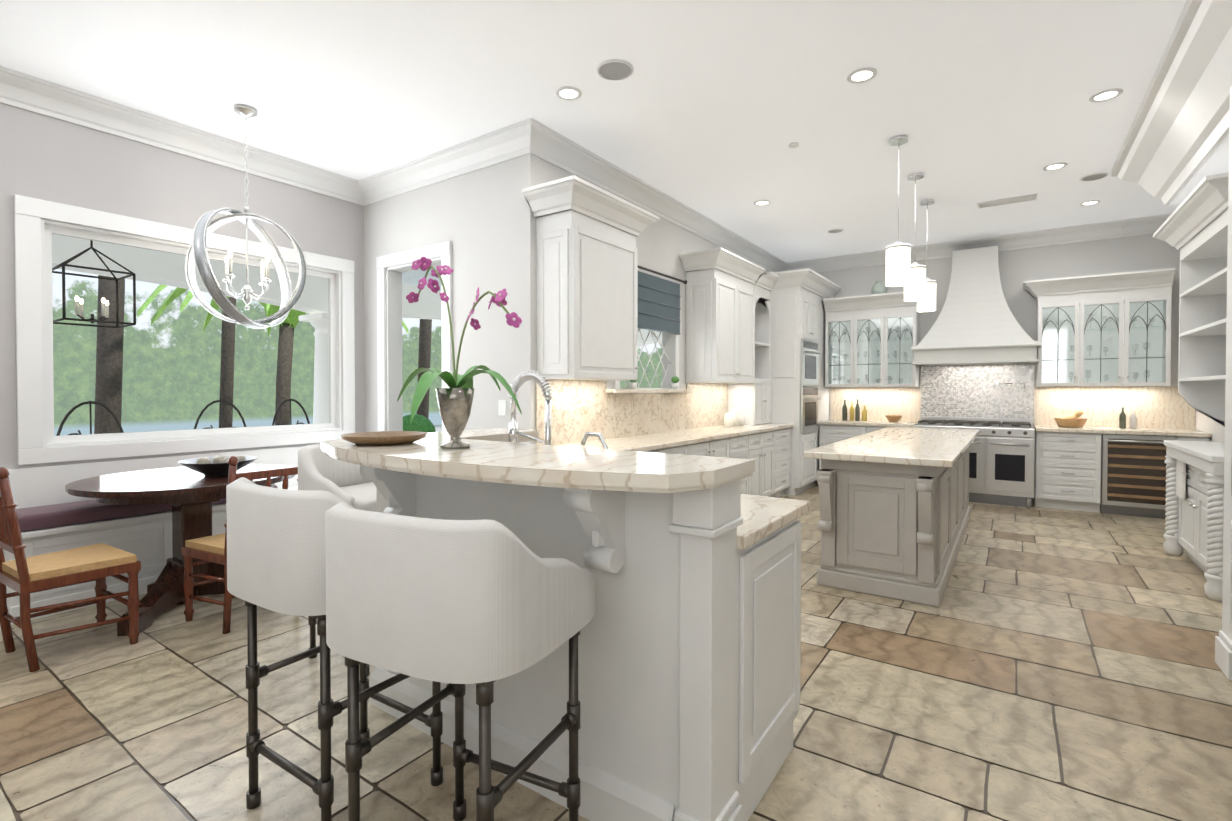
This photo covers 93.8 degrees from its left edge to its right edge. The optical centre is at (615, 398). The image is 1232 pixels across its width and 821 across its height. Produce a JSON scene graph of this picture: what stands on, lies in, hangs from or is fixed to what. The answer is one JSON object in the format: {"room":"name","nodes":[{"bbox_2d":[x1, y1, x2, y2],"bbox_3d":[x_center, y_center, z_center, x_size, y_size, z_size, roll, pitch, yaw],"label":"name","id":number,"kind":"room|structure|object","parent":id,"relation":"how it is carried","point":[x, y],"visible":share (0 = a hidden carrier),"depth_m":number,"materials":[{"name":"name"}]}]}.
{"room":"kitchen","nodes":[
{"label":"kitchen","id":0,"kind":"room"},
{"bbox_2d":[0,103,363,468],"bbox_3d":[-4.257,-0.332,2.891,0.150,3.250,6.670,1,1,35],"label":"wall","id":1,"kind":"structure","parent":0,"point":[43,157],"depth_m":4.04,"materials":[{"name":"paint"}]},
{"bbox_2d":[0,66,367,205],"bbox_3d":[-4.188,-1.869,2.712,0.140,0.170,6.549,1,1,35],"label":"crown molding","id":2,"kind":"structure","parent":1,"relation":"attached to","point":[18,89],"depth_m":4.08,"materials":[{"name":"white wood"}]},
{"bbox_2d":[14,194,354,464],"bbox_3d":[-3.128,-0.433,4.498,0.181,1.663,2.210,1,1,35],"label":"window","id":3,"kind":"structure","parent":1,"relation":"in","point":[34,230],"depth_m":3.96,"materials":[{"name":"white wood"}]},
{"bbox_2d":[364,159,511,431],"bbox_3d":[-1.544,-0.361,4.973,1.950,3.250,0.160,1,1,35],"label":"wall","id":4,"kind":"structure","parent":0,"point":[482,221],"depth_m":4.64,"materials":[{"name":"paint"}]},
{"bbox_2d":[356,124,523,203],"bbox_3d":[-1.499,-1.897,4.750,1.950,0.170,0.140,1,1,35],"label":"crown molding","id":5,"kind":"structure","parent":4,"relation":"attached to","point":[494,147],"depth_m":4.70,"materials":[{"name":"white wood"}]},
{"bbox_2d":[376,241,505,431],"bbox_3d":[-1.480,-0.016,4.921,1.640,2.560,0.181,1,1,35],"label":"window frame","id":6,"kind":"structure","parent":4,"relation":"attached to","point":[389,373],"depth_m":5.26,"materials":[{"name":"white wood"}]},
{"bbox_2d":[0,0,1186,261],"bbox_3d":[0.087,-2.011,3.132,7.000,0.100,12.400,1,1,35],"label":"ceiling","id":7,"kind":"structure","parent":0,"point":[712,108],"depth_m":3.64,"materials":[{"name":"paint"}]},
{"bbox_2d":[185,104,306,328],"bbox_3d":[-2.524,-1.224,3.937,0.624,1.493,0.745,1,1,35],"label":"orb chandelier","id":8,"kind":"object","parent":7,"relation":"hanging from","point":[204,227],"visible":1,"depth_m":3.92,"materials":[{"name":"silver metal"}]},
{"bbox_2d":[555,86,581,100],"bbox_3d":[-0.304,-1.960,3.685,0.174,0.015,0.175,1,1,35],"label":"recessed light","id":9,"kind":"object","parent":7,"relation":"in","point":[569,93],"depth_m":3.70,"materials":[{"name":"white glass"}]},
{"bbox_2d":[597,59,633,80],"bbox_3d":[-0.006,-1.956,3.421,0.223,0.015,0.229,1,1,35],"label":"ceiling speaker","id":10,"kind":"object","parent":7,"relation":"in","point":[615,70],"depth_m":3.43},
{"bbox_2d":[754,200,770,205],"bbox_3d":[1.480,-1.990,5.833,0.167,0.015,0.179,1,1,35],"label":"recessed light","id":11,"kind":"object","parent":7,"relation":"in","point":[760,202],"depth_m":5.86,"materials":[{"name":"white glass"}]},
{"bbox_2d":[827,229,842,232],"bbox_3d":[2.616,-2.004,6.865,0.170,0.015,0.188,1,1,35],"label":"recessed light","id":12,"kind":"object","parent":7,"relation":"in","point":[832,230],"depth_m":6.90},
{"bbox_2d":[847,67,876,83],"bbox_3d":[1.484,-1.957,3.477,0.168,0.015,0.178,1,1,35],"label":"recessed light","id":13,"kind":"object","parent":7,"relation":"in","point":[861,75],"depth_m":3.50,"materials":[{"name":"white glass"}]},
{"bbox_2d":[885,135,910,286],"bbox_3d":[2.152,-1.422,4.388,0.182,1.108,0.182,1,1,35],"label":"pendant light","id":14,"kind":"object","parent":7,"relation":"hanging from","point":[898,254],"visible":1,"depth_m":4.33,"materials":[{"name":"white glass"}]},
{"bbox_2d":[904,172,925,301],"bbox_3d":[2.663,-1.433,5.129,0.182,1.108,0.182,1,1,35],"label":"pendant light","id":15,"kind":"object","parent":7,"relation":"hanging from","point":[914,290],"visible":0.94,"depth_m":5.07,"materials":[{"name":"white glass"}]},
{"bbox_2d":[917,199,936,311],"bbox_3d":[3.146,-1.442,5.829,0.182,1.108,0.182,1,1,35],"label":"pendant light","id":16,"kind":"object","parent":7,"relation":"hanging from","point":[928,304],"visible":0.77,"depth_m":5.76,"materials":[{"name":"white glass"}]},
{"bbox_2d":[977,193,1037,208],"bbox_3d":[3.925,-1.989,5.788,0.498,0.015,0.233,1,1,35],"label":"air vent","id":17,"kind":"object","parent":7,"relation":"in","point":[1031,197],"depth_m":5.79,"materials":[{"name":"white metal"}]},
{"bbox_2d":[1043,162,1067,170],"bbox_3d":[3.727,-1.977,4.886,0.163,0.015,0.182,1,1,35],"label":"recessed light","id":18,"kind":"object","parent":7,"relation":"in","point":[1059,165],"depth_m":4.92,"materials":[{"name":"white glass"}]},
{"bbox_2d":[1079,200,1100,205],"bbox_3d":[4.804,-1.990,5.838,0.165,0.015,0.189,1,1,35],"label":"recessed light","id":19,"kind":"object","parent":7,"relation":"in","point":[1091,202],"depth_m":5.86,"materials":[{"name":"white glass"}]},
{"bbox_2d":[1080,172,1108,181],"bbox_3d":[4.258,-1.980,5.129,0.194,0.015,0.223,1,1,35],"label":"ceiling speaker","id":20,"kind":"object","parent":7,"relation":"in","point":[1095,176],"depth_m":5.15},
{"bbox_2d":[1089,88,1122,102],"bbox_3d":[3.157,-1.960,3.712,0.165,0.015,0.183,1,1,35],"label":"recessed light","id":21,"kind":"object","parent":7,"relation":"in","point":[1105,95],"depth_m":3.73,"materials":[{"name":"white glass"}]},
{"bbox_2d":[1170,134,1228,204],"bbox_3d":[1.893,-1.698,0.402,0.619,0.449,9.649,1,1,35],"label":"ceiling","id":22,"kind":"structure","parent":7,"relation":"attached to","point":[1217,162],"depth_m":3.81,"materials":[{"name":"paint"}]},
{"bbox_2d":[0,484,1231,820],"bbox_3d":[0.087,1.291,3.178,7.300,0.004,12.300,1,1,35],"label":"floor","id":23,"kind":"structure","parent":0,"point":[1044,664],"depth_m":2.41,"materials":[{"name":"tile"}]},
{"bbox_2d":[0,467,140,671],"bbox_3d":[-2.866,0.802,2.959,0.504,0.984,0.539,1,1,35],"label":"dining chair","id":24,"kind":"object","parent":23,"relation":"on","point":[22,575],"visible":1,"depth_m":2.88,"materials":[{"name":"brown wood"}]},
{"bbox_2d":[3,446,304,624],"bbox_3d":[-2.905,0.847,4.366,0.412,0.850,2.426,1,1,35],"label":"banquette","id":25,"kind":"object","parent":23,"relation":"on","point":[53,515],"visible":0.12,"depth_m":3.66,"materials":[{"name":"white wood"}]},
{"bbox_2d":[65,464,294,635],"bbox_3d":[-2.777,0.893,3.776,1.200,0.775,1.200,1,1,35],"label":"table","id":26,"kind":"object","parent":23,"relation":"on","point":[189,495],"visible":0.75,"depth_m":3.53,"materials":[{"name":"brown wood"}]},
{"bbox_2d":[178,455,257,476],"bbox_3d":[-2.626,0.442,3.812,0.440,0.125,0.440,1,1,35],"label":"bowl","id":27,"kind":"object","parent":26,"relation":"on","point":[217,465],"visible":0.9,"depth_m":3.73,"materials":[{"name":"black ceramic"}]},
{"bbox_2d":[181,456,297,633],"bbox_3d":[-2.164,0.796,3.392,0.532,0.984,0.504,1,1,35],"label":"dining chair","id":28,"kind":"object","parent":23,"relation":"on","point":[210,549],"visible":0.33,"depth_m":3.26,"materials":[{"name":"brown wood"}]},
{"bbox_2d":[226,477,442,820],"bbox_3d":[-0.896,0.778,1.887,0.593,1.057,0.554,1,1,35],"label":"bar stool","id":29,"kind":"object","parent":23,"relation":"on","point":[276,549],"visible":0.58,"depth_m":1.62,"materials":[{"name":"fabric"}]},
{"bbox_2d":[298,444,376,676],"bbox_3d":[-1.256,0.763,2.967,0.574,1.057,0.605,1,1,35],"label":"bar stool","id":30,"kind":"object","parent":23,"relation":"on","point":[319,469],"visible":0.15,"depth_m":2.87,"materials":[{"name":"metal"}]},
{"bbox_2d":[413,474,452,489],"bbox_3d":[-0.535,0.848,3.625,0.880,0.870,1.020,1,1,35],"label":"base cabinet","id":31,"kind":"object","parent":23,"relation":"on","point":[417,480],"depth_m":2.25,"materials":[{"name":"wood"}]},
{"bbox_2d":[325,502,594,820],"bbox_3d":[-0.393,0.783,1.524,0.615,1.057,0.589,1,1,35],"label":"bar stool","id":32,"kind":"object","parent":23,"relation":"on","point":[483,605],"visible":1,"depth_m":1.26,"materials":[{"name":"fabric"}]},
{"bbox_2d":[417,498,576,796],"bbox_3d":[-0.297,0.865,2.421,0.713,0.870,0.812,1,1,35],"label":"base cabinet","id":33,"kind":"object","parent":23,"relation":"on","point":[518,705],"depth_m":2.00,"materials":[{"name":"wood"}]},
{"bbox_2d":[545,518,800,820],"bbox_3d":[0.193,0.869,2.083,0.732,0.870,0.812,1,1,35],"label":"base cabinet","id":34,"kind":"object","parent":23,"relation":"on","point":[689,651],"depth_m":1.71,"materials":[{"name":"wood"}]},
{"bbox_2d":[321,428,754,505],"bbox_3d":[-0.283,0.196,2.185,1.700,0.047,1.130,1,1,35],"label":"countertop","id":35,"kind":"structure","parent":34,"relation":"on","point":[494,456],"depth_m":1.67,"materials":[{"name":"beige stone"}]},
{"bbox_2d":[341,431,426,444],"bbox_3d":[-0.890,0.154,2.220,0.310,0.035,0.310,1,1,35],"label":"tray","id":36,"kind":"object","parent":35,"relation":"on","point":[384,438],"visible":1,"depth_m":2.14,"materials":[{"name":"brown wood"}]},
{"bbox_2d":[397,256,521,448],"bbox_3d":[-0.583,-0.182,2.024,0.636,0.712,0.434,1,1,35],"label":"orchid","id":37,"kind":"object","parent":35,"relation":"on","point":[455,400],"visible":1,"depth_m":2.01,"materials":[{"name":"purple plant"}]},
{"bbox_2d":[429,482,809,549],"bbox_3d":[-0.032,0.411,2.345,1.436,0.040,0.655,1,1,35],"label":"countertop","id":38,"kind":"structure","parent":34,"relation":"on","point":[746,520],"depth_m":1.70,"materials":[{"name":"beige stone"}]},
{"bbox_2d":[662,443,693,454],"bbox_3d":[0.221,0.829,4.962,0.618,0.870,0.632,1,1,35],"label":"base cabinet","id":39,"kind":"object","parent":23,"relation":"on","point":[670,450],"depth_m":4.91,"materials":[{"name":"white wood"}]},
{"bbox_2d":[694,439,729,457],"bbox_3d":[0.619,0.821,5.538,0.618,0.870,0.900,1,1,35],"label":"base cabinet","id":40,"kind":"object","parent":23,"relation":"on","point":[720,447],"depth_m":5.45,"materials":[{"name":"white wood"}]},
{"bbox_2d":[730,435,753,494],"bbox_3d":[1.017,0.813,6.114,0.618,0.870,0.632,1,1,35],"label":"base cabinet","id":41,"kind":"object","parent":23,"relation":"on","point":[742,447],"depth_m":6.08,"materials":[{"name":"white wood"}]},
{"bbox_2d":[754,431,773,496],"bbox_3d":[1.386,0.806,6.649,0.618,0.870,0.800,1,1,35],"label":"base cabinet","id":42,"kind":"object","parent":23,"relation":"on","point":[764,443],"depth_m":6.55,"materials":[{"name":"white wood"}]},
{"bbox_2d":[551,423,789,451],"bbox_3d":[0.831,0.362,5.811,0.650,0.041,4.100,1,1,35],"label":"countertop","id":43,"kind":"structure","parent":42,"relation":"on","point":[657,440],"depth_m":5.26,"materials":[{"name":"beige stone"}]},
{"bbox_2d":[724,412,735,426],"bbox_3d":[1.309,0.249,6.695,0.105,0.160,0.102,1,1,35],"label":"jar","id":44,"kind":"object","parent":43,"relation":"on","point":[733,417],"depth_m":6.66,"materials":[{"name":"white"}]},
{"bbox_2d":[730,409,741,425],"bbox_3d":[1.406,0.227,6.834,0.115,0.200,0.113,1,1,35],"label":"jar","id":45,"kind":"object","parent":43,"relation":"on","point":[738,417],"depth_m":6.80,"materials":[{"name":"white"}]},
{"bbox_2d":[774,427,789,497],"bbox_3d":[1.779,0.798,7.219,0.618,0.870,0.716,1,1,35],"label":"base cabinet","id":46,"kind":"object","parent":23,"relation":"on","point":[781,439],"depth_m":7.06,"materials":[{"name":"white wood"}]},
{"bbox_2d":[738,268,840,494],"bbox_3d":[2.440,-0.191,7.937,0.876,2.828,1.552,1,1,35],"label":"tall cabinet","id":47,"kind":"object","parent":23,"relation":"on","point":[797,395],"depth_m":7.37,"materials":[{"name":"white wood"}]},
{"bbox_2d":[819,426,866,469],"bbox_3d":[3.208,0.787,7.988,0.600,0.870,0.618,1,1,35],"label":"base cabinet","id":48,"kind":"object","parent":23,"relation":"on","point":[827,434],"depth_m":7.77,"materials":[{"name":"white wood"}]},
{"bbox_2d":[819,418,917,425],"bbox_3d":[3.431,0.334,7.809,1.164,0.040,0.650,1,1,35],"label":"countertop","id":49,"kind":"structure","parent":48,"relation":"on","point":[834,421],"depth_m":7.62,"materials":[{"name":"beige stone"}]},
{"bbox_2d":[842,399,846,420],"bbox_3d":[3.221,0.159,8.107,0.068,0.300,0.068,0,1,20],"label":"bottle","id":50,"kind":"object","parent":49,"relation":"on","point":[844,409],"depth_m":8.08,"materials":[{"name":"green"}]},
{"bbox_2d":[850,401,853,420],"bbox_3d":[3.312,0.175,8.081,0.062,0.270,0.062,0,1,20],"label":"bottle","id":51,"kind":"object","parent":49,"relation":"on","point":[851,408],"depth_m":8.06,"materials":[{"name":"yellow glass"}]},
{"bbox_2d":[855,399,866,420],"bbox_3d":[3.405,0.156,8.000,0.160,0.310,0.072,0,1,2],"label":"bottle","id":52,"kind":"object","parent":49,"relation":"on","point":[857,409],"depth_m":7.98,"materials":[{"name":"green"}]},
{"bbox_2d":[885,415,901,421],"bbox_3d":[3.728,0.270,7.735,0.210,0.090,0.207,1,1,35],"label":"bowl","id":53,"kind":"object","parent":49,"relation":"on","point":[893,418],"visible":1,"depth_m":7.68,"materials":[{"name":"brown wood"}]},
{"bbox_2d":[811,447,970,606],"bbox_3d":[2.529,0.826,4.966,0.740,0.875,3.232,1,1,35],"label":"kitchen island","id":54,"kind":"object","parent":23,"relation":"on","point":[895,510],"depth_m":3.75,"materials":[{"name":"wood"}]},
{"bbox_2d":[803,427,978,466],"bbox_3d":[2.558,0.366,5.002,0.880,0.045,3.270,1,1,35],"label":"island countertop","id":55,"kind":"structure","parent":54,"relation":"on","point":[945,446],"depth_m":4.25,"materials":[{"name":"beige stone"}]},
{"bbox_2d":[867,422,919,432],"bbox_3d":[3.660,0.791,7.676,0.630,0.870,0.618,1,1,35],"label":"base cabinet","id":56,"kind":"object","parent":23,"relation":"on","point":[869,428],"depth_m":7.49,"materials":[{"name":"white wood"}]},
{"bbox_2d":[914,416,1034,507],"bbox_3d":[4.377,0.740,7.070,1.222,0.990,0.768,1,1,35],"label":"range","id":57,"kind":"object","parent":23,"relation":"on","point":[1001,461],"visible":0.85,"depth_m":6.68,"materials":[{"name":"silver metal"}]},
{"bbox_2d":[1033,426,1110,513],"bbox_3d":[5.195,0.806,6.616,0.626,0.870,0.620,1,1,35],"label":"base cabinet","id":58,"kind":"object","parent":23,"relation":"on","point":[1073,471],"depth_m":6.35,"materials":[{"name":"white wood"}]},
{"bbox_2d":[1035,426,1210,437],"bbox_3d":[5.509,0.381,6.375,1.410,0.093,0.650,1,1,35],"label":"countertop","id":59,"kind":"structure","parent":58,"relation":"on","point":[1046,429],"depth_m":6.19,"materials":[{"name":"beige stone"}]},
{"bbox_2d":[1054,411,1086,427],"bbox_3d":[5.267,0.234,6.672,0.310,0.191,0.310,1,1,35],"label":"bread basket","id":60,"kind":"object","parent":59,"relation":"on","point":[1073,420],"visible":1,"depth_m":6.61,"materials":[{"name":"wood"}]},
{"bbox_2d":[1119,407,1125,427],"bbox_3d":[5.669,0.213,6.443,0.058,0.240,0.058,0,1,20],"label":"bottle","id":61,"kind":"object","parent":59,"relation":"on","point":[1122,420],"depth_m":6.43,"materials":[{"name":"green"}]},
{"bbox_2d":[1130,410,1136,428],"bbox_3d":[5.748,0.233,6.401,0.058,0.200,0.058,0,1,20],"label":"bottle","id":62,"kind":"object","parent":59,"relation":"on","point":[1133,419],"depth_m":6.38,"materials":[{"name":"grey glass"}]},
{"bbox_2d":[1111,434,1186,518],"bbox_3d":[5.680,0.811,6.281,0.650,0.870,0.620,1,1,35],"label":"wine cooler","id":63,"kind":"object","parent":23,"relation":"on","point":[1138,467],"depth_m":6.05,"materials":[{"name":"silver metal"}]},
{"bbox_2d":[1153,172,1228,601],"bbox_3d":[4.351,-0.108,4.031,0.664,2.770,1.628,1,1,35],"label":"hutch","id":64,"kind":"object","parent":23,"relation":"on","point":[1193,228],"visible":0.92,"depth_m":4.38,"materials":[{"name":"white wood"}]},
{"bbox_2d":[1187,434,1211,441],"bbox_3d":[5.975,0.813,6.078,0.299,0.870,0.620,1,1,35],"label":"base cabinet","id":65,"kind":"object","parent":23,"relation":"on","point":[1188,439],"depth_m":5.78,"materials":[{"name":"white wood"}]},
{"bbox_2d":[1215,86,1231,680],"bbox_3d":[2.873,-0.088,2.020,0.814,2.785,1.380,1,1,35],"label":"column","id":66,"kind":"structure","parent":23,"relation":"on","point":[1223,650],"depth_m":2.72,"materials":[{"name":"white wood"}]},
{"bbox_2d":[512,153,752,443],"bbox_3d":[0.924,-0.385,6.647,0.150,3.250,5.700,1,1,35],"label":"wall","id":67,"kind":"structure","parent":0,"point":[659,246],"depth_m":4.34,"materials":[{"name":"paint"}]},
{"bbox_2d":[522,175,661,382],"bbox_3d":[-0.158,-0.834,4.509,0.482,1.370,1.144,1,1,35],"label":"upper cabinet","id":68,"kind":"object","parent":67,"relation":"attached to","point":[593,300],"depth_m":4.27,"materials":[{"name":"white wood"}]},
{"bbox_2d":[512,118,787,271],"bbox_3d":[0.962,-1.921,6.423,0.140,0.170,5.690,1,1,35],"label":"crown molding","id":69,"kind":"structure","parent":67,"relation":"attached to","point":[529,135],"depth_m":5.14,"materials":[{"name":"white wood"}]},
{"bbox_2d":[678,250,701,382],"bbox_3d":[1.193,-0.864,6.658,0.265,1.370,1.457,1,1,35],"label":"cabinet","id":70,"kind":"object","parent":67,"relation":"attached to","point":[691,261],"depth_m":6.18,"materials":[{"name":"white wood"}]},
{"bbox_2d":[702,247,773,382],"bbox_3d":[1.365,-0.863,6.539,0.282,1.370,1.457,1,1,35],"label":"cabinet","id":71,"kind":"object","parent":67,"relation":"attached to","point":[755,345],"depth_m":6.48,"materials":[{"name":"white wood"}]},
{"bbox_2d":[814,234,1179,498],"bbox_3d":[4.451,-0.398,7.585,4.530,3.250,0.150,1,1,35],"label":"wall","id":72,"kind":"structure","parent":0,"point":[1140,252],"depth_m":7.00,"materials":[{"name":"paint"}]},
{"bbox_2d":[823,281,910,313],"bbox_3d":[3.535,-1.407,7.827,1.292,0.381,0.462,1,1,35],"label":"crown molding","id":73,"kind":"structure","parent":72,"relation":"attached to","point":[879,299],"depth_m":7.78,"materials":[{"name":"white wood"}]},
{"bbox_2d":[911,246,1038,365],"bbox_3d":[4.325,-1.139,6.996,1.280,1.430,0.302,1,1,35],"label":"range hood","id":74,"kind":"object","parent":72,"relation":"attached to","point":[975,325],"depth_m":7.02,"materials":[{"name":"white paint"}]},
{"bbox_2d":[788,216,1168,271],"bbox_3d":[4.422,-1.934,7.407,4.418,0.170,0.140,1,1,35],"label":"crown molding","id":75,"kind":"structure","parent":72,"relation":"attached to","point":[1101,230],"depth_m":7.10,"materials":[{"name":"white wood"}]},
{"bbox_2d":[1039,268,1174,301],"bbox_3d":[5.408,-1.283,6.535,1.288,0.170,0.462,1,1,35],"label":"crown molding","id":76,"kind":"structure","parent":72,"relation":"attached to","point":[1087,286],"depth_m":6.35,"materials":[{"name":"white wood"}]},
{"bbox_2d":[1195,410,1224,441],"bbox_3d":[2.906,-0.309,1.210,0.150,3.250,12.400,1,1,35],"label":"wall","id":77,"kind":"structure","parent":0,"point":[1203,423],"depth_m":5.77,"materials":[{"name":"paint"}]},
{"bbox_2d":[1108,0,1231,223],"bbox_3d":[1.602,-1.707,0.798,0.334,0.442,9.973,1,1,35],"label":"crown molding","id":78,"kind":"structure","parent":77,"relation":"attached to","point":[1178,132],"depth_m":3.45,"materials":[{"name":"white wood"}]},
{"label":"outside","id":79,"kind":"structure","parent":0,"visible":0},
{"bbox_2d":[52,269,661,435],"bbox_3d":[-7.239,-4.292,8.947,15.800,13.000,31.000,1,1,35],"label":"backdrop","id":80,"kind":"structure","parent":79,"point":[171,366],"depth_m":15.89,"materials":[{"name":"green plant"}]},
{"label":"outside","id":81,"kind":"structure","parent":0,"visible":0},
{"bbox_2d":[52,234,661,433],"bbox_3d":[-7.181,-3.235,8.800,15.678,9.131,30.800,1,1,35],"label":"porch","id":82,"kind":"object","parent":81,"point":[164,269],"visible":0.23,"depth_m":9.25,"materials":[{"name":"paint"}]},
{"bbox_2d":[56,401,123,435],"bbox_3d":[-4.938,0.653,5.486,0.580,1.256,0.580,1,1,35],"label":"patio chair","id":83,"kind":"object","parent":82,"relation":"on","point":[90,413],"visible":0.27,"depth_m":5.64,"materials":[{"name":"metal"}]},
{"bbox_2d":[52,240,135,327],"bbox_3d":[-4.570,-1.184,5.021,0.477,1.072,0.480,1,1,35],"label":"hanging lantern","id":84,"kind":"object","parent":82,"relation":"hanging from","point":[104,310],"visible":0.92,"depth_m":5.03,"materials":[{"name":"metal"}]},
{"bbox_2d":[194,400,245,428],"bbox_3d":[-4.298,0.642,6.277,0.626,1.256,0.659,1,1,35],"label":"patio chair","id":85,"kind":"object","parent":82,"relation":"on","point":[220,401],"visible":0.31,"depth_m":6.46,"materials":[{"name":"metal"}]},
{"bbox_2d":[272,399,309,425],"bbox_3d":[-3.895,0.629,7.182,0.586,1.256,0.591,1,1,35],"label":"patio chair","id":86,"kind":"object","parent":82,"relation":"on","point":[290,400],"visible":0.23,"depth_m":7.30,"materials":[{"name":"metal"}]}
]}

